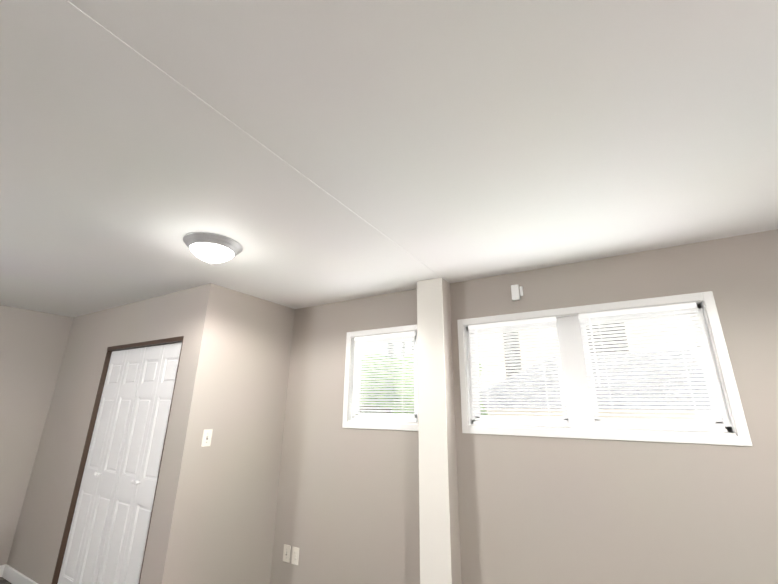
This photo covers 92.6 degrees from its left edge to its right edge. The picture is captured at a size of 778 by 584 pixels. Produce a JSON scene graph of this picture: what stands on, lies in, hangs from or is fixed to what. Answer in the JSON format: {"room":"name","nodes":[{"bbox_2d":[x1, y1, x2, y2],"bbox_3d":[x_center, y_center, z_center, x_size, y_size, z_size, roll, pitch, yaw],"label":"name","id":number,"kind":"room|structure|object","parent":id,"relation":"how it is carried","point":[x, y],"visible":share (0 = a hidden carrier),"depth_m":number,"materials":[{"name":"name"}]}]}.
{"room":"empty bedroom","nodes":[
{"label":"empty bedroom","id":0,"kind":"room"},
{"bbox_2d":[0,577,11,583],"bbox_3d":[-0.917,1.578,-0.084,8.561,0.060,5.685,-10,-20,30],"label":"floor","id":1,"kind":"structure","parent":0,"point":[3,580],"depth_m":3.31,"materials":[{"name":"grey wood"}]},
{"bbox_2d":[0,305,73,564],"bbox_3d":[-4.509,0.992,2.367,0.150,2.440,5.385,-10,-20,30],"label":"wall","id":2,"kind":"structure","parent":0,"point":[33,344],"depth_m":3.69,"materials":[{"name":"beige paint"}]},
{"bbox_2d":[0,565,3,576],"bbox_3d":[-4.688,1.977,1.602,0.014,0.098,4.470,-10,-20,30],"label":"baseboard","id":3,"kind":"structure","parent":2,"relation":"attached to","point":[1,566],"depth_m":3.40,"materials":[{"name":"white wood"}]},
{"bbox_2d":[7,283,226,583],"bbox_3d":[-2.443,1.287,3.222,2.464,2.440,0.120,-10,-20,30],"label":"wall","id":4,"kind":"structure","parent":0,"point":[195,314],"depth_m":3.13,"materials":[{"name":"beige paint"}]},
{"bbox_2d":[1,564,37,583],"bbox_3d":[-3.115,2.492,3.175,0.950,0.098,0.014,-10,-20,30],"label":"baseboard","id":5,"kind":"structure","parent":4,"relation":"attached to","point":[10,574],"depth_m":3.28,"materials":[{"name":"white wood"}]},
{"bbox_2d":[57,347,145,583],"bbox_3d":[-2.405,1.474,3.103,0.600,1.986,0.069,-10,-20,30],"label":"bifold closet door","id":6,"kind":"structure","parent":4,"relation":"in","point":[82,558],"depth_m":3.09,"materials":[{"name":"white wood"}]},
{"bbox_2d":[51,336,183,583],"bbox_3d":[-2.136,1.422,2.971,1.240,2.040,0.102,-10,-20,30],"label":"trim","id":7,"kind":"structure","parent":4,"relation":"attached to","point":[57,570],"depth_m":3.19,"materials":[{"name":"brown"}]},
{"bbox_2d":[97,342,181,583],"bbox_3d":[-1.885,1.386,2.804,0.600,1.986,0.069,-10,-20,30],"label":"bifold closet door","id":8,"kind":"structure","parent":4,"relation":"in","point":[124,547],"depth_m":2.83,"materials":[{"name":"white wood"}]},
{"bbox_2d":[183,288,278,583],"bbox_3d":[-1.255,1.213,2.939,0.124,2.440,0.540,-10,-20,30],"label":"wall","id":9,"kind":"structure","parent":0,"point":[213,518],"depth_m":2.91,"materials":[{"name":"beige paint"}]},
{"bbox_2d":[201,429,212,446],"bbox_3d":[-1.326,1.066,2.714,0.018,0.117,0.072,-10,-20,30],"label":"light switch","id":10,"kind":"object","parent":9,"relation":"attached to","point":[206,437],"visible":1,"depth_m":2.71,"materials":[{"name":"white plastic"}]},
{"bbox_2d":[0,0,777,316],"bbox_3d":[-0.887,-0.825,0.671,8.561,0.102,5.685,-10,-20,30],"label":"ceiling","id":11,"kind":"structure","parent":0,"point":[306,153],"depth_m":1.34,"materials":[{"name":"white paint"}]},
{"bbox_2d":[183,232,242,264],"bbox_3d":[-1.052,-0.222,2.208,0.328,0.135,0.328,-10,-20,30],"label":"light","id":12,"kind":"object","parent":11,"relation":"attached to","point":[210,248],"visible":1,"depth_m":2.13,"materials":[{"name":"white glass"}]},
{"bbox_2d":[417,277,461,583],"bbox_3d":[0.327,1.091,2.485,0.206,2.440,0.167,-10,-20,30],"label":"column","id":13,"kind":"structure","parent":0,"point":[440,559],"depth_m":2.45,"materials":[{"name":"beige paint"}]},
{"bbox_2d":[270,229,777,583],"bbox_3d":[0.520,1.114,2.550,8.561,2.440,0.150,-10,-20,30],"label":"wall","id":14,"kind":"structure","parent":0,"point":[543,510],"depth_m":2.21,"materials":[{"name":"beige paint"}]},
{"bbox_2d":[283,544,290,562],"bbox_3d":[-0.824,2.097,2.977,0.072,0.117,0.018,-10,-20,30],"label":"electrical outlet","id":15,"kind":"object","parent":14,"relation":"attached to","point":[286,554],"visible":1,"depth_m":2.98,"materials":[{"name":"white plastic"}]},
{"bbox_2d":[291,547,299,564],"bbox_3d":[-0.740,2.084,2.934,0.072,0.117,0.008,-10,-20,30],"label":"electrical outlet","id":16,"kind":"object","parent":14,"relation":"attached to","point":[295,556],"visible":1,"depth_m":2.93,"materials":[{"name":"white plastic"}]},
{"bbox_2d":[342,324,417,430],"bbox_3d":[-0.037,0.687,2.991,0.733,0.785,0.097,-10,-20,30],"label":"window","id":17,"kind":"structure","parent":14,"relation":"in","point":[348,422],"depth_m":3.02,"materials":[{"name":"white plastic"}]},
{"bbox_2d":[351,332,415,421],"bbox_3d":[-0.052,0.674,2.968,0.579,0.673,0.042,-10,-20,30],"label":"window blind","id":18,"kind":"object","parent":17,"relation":"attached to","point":[395,336],"visible":0.9,"depth_m":2.97,"materials":[{"name":"white plastic"}]},
{"bbox_2d":[511,284,522,300],"bbox_3d":[0.887,0.003,2.571,0.074,0.110,0.024,-10,-20,30],"label":"sensor","id":19,"kind":"object","parent":14,"relation":"attached to","point":[516,293],"visible":1,"depth_m":2.56,"materials":[{"name":"white plastic"}]},
{"bbox_2d":[457,291,752,445],"bbox_3d":[1.152,0.487,2.307,1.466,0.785,0.097,-10,-20,30],"label":"double window","id":20,"kind":"structure","parent":14,"relation":"in","point":[579,405],"depth_m":2.22,"materials":[{"name":"white plastic"}]},
{"bbox_2d":[468,317,569,426],"bbox_3d":[0.827,0.526,2.462,0.590,0.673,0.042,-10,-20,30],"label":"window blind","id":21,"kind":"object","parent":20,"relation":"attached to","point":[540,322],"visible":0.9,"depth_m":2.46,"materials":[{"name":"white plastic"}]},
{"bbox_2d":[578,302,727,431],"bbox_3d":[1.446,0.422,2.105,0.590,0.673,0.042,-10,-20,30],"label":"window blind","id":22,"kind":"object","parent":20,"relation":"attached to","point":[686,307],"visible":0.9,"depth_m":2.10,"materials":[{"name":"white plastic"}]},
{"label":"outside","id":23,"kind":"structure","parent":0,"visible":0},
{"bbox_3d":[5.607,5.081,13.736,70.000,0.400,55.000,-10,-20,30],"label":"ground","id":24,"kind":"structure","parent":23,"visible":0},
{"bbox_2d":[360,354,487,414],"bbox_3d":[0.513,1.800,6.733,2.495,1.645,2.000,-10,-20,30],"label":"bush","id":25,"kind":"object","parent":24,"relation":"on","point":[394,384],"depth_m":6.49,"materials":[{"name":"green plant"}]},
{"bbox_2d":[477,317,713,418],"bbox_3d":[7.734,0.598,12.310,11.450,7.450,12.300,-10,-20,30],"label":"neighbor house","id":26,"kind":"structure","parent":24,"relation":"on","point":[599,376],"depth_m":7.82,"materials":[{"name":"grey"}]}
]}

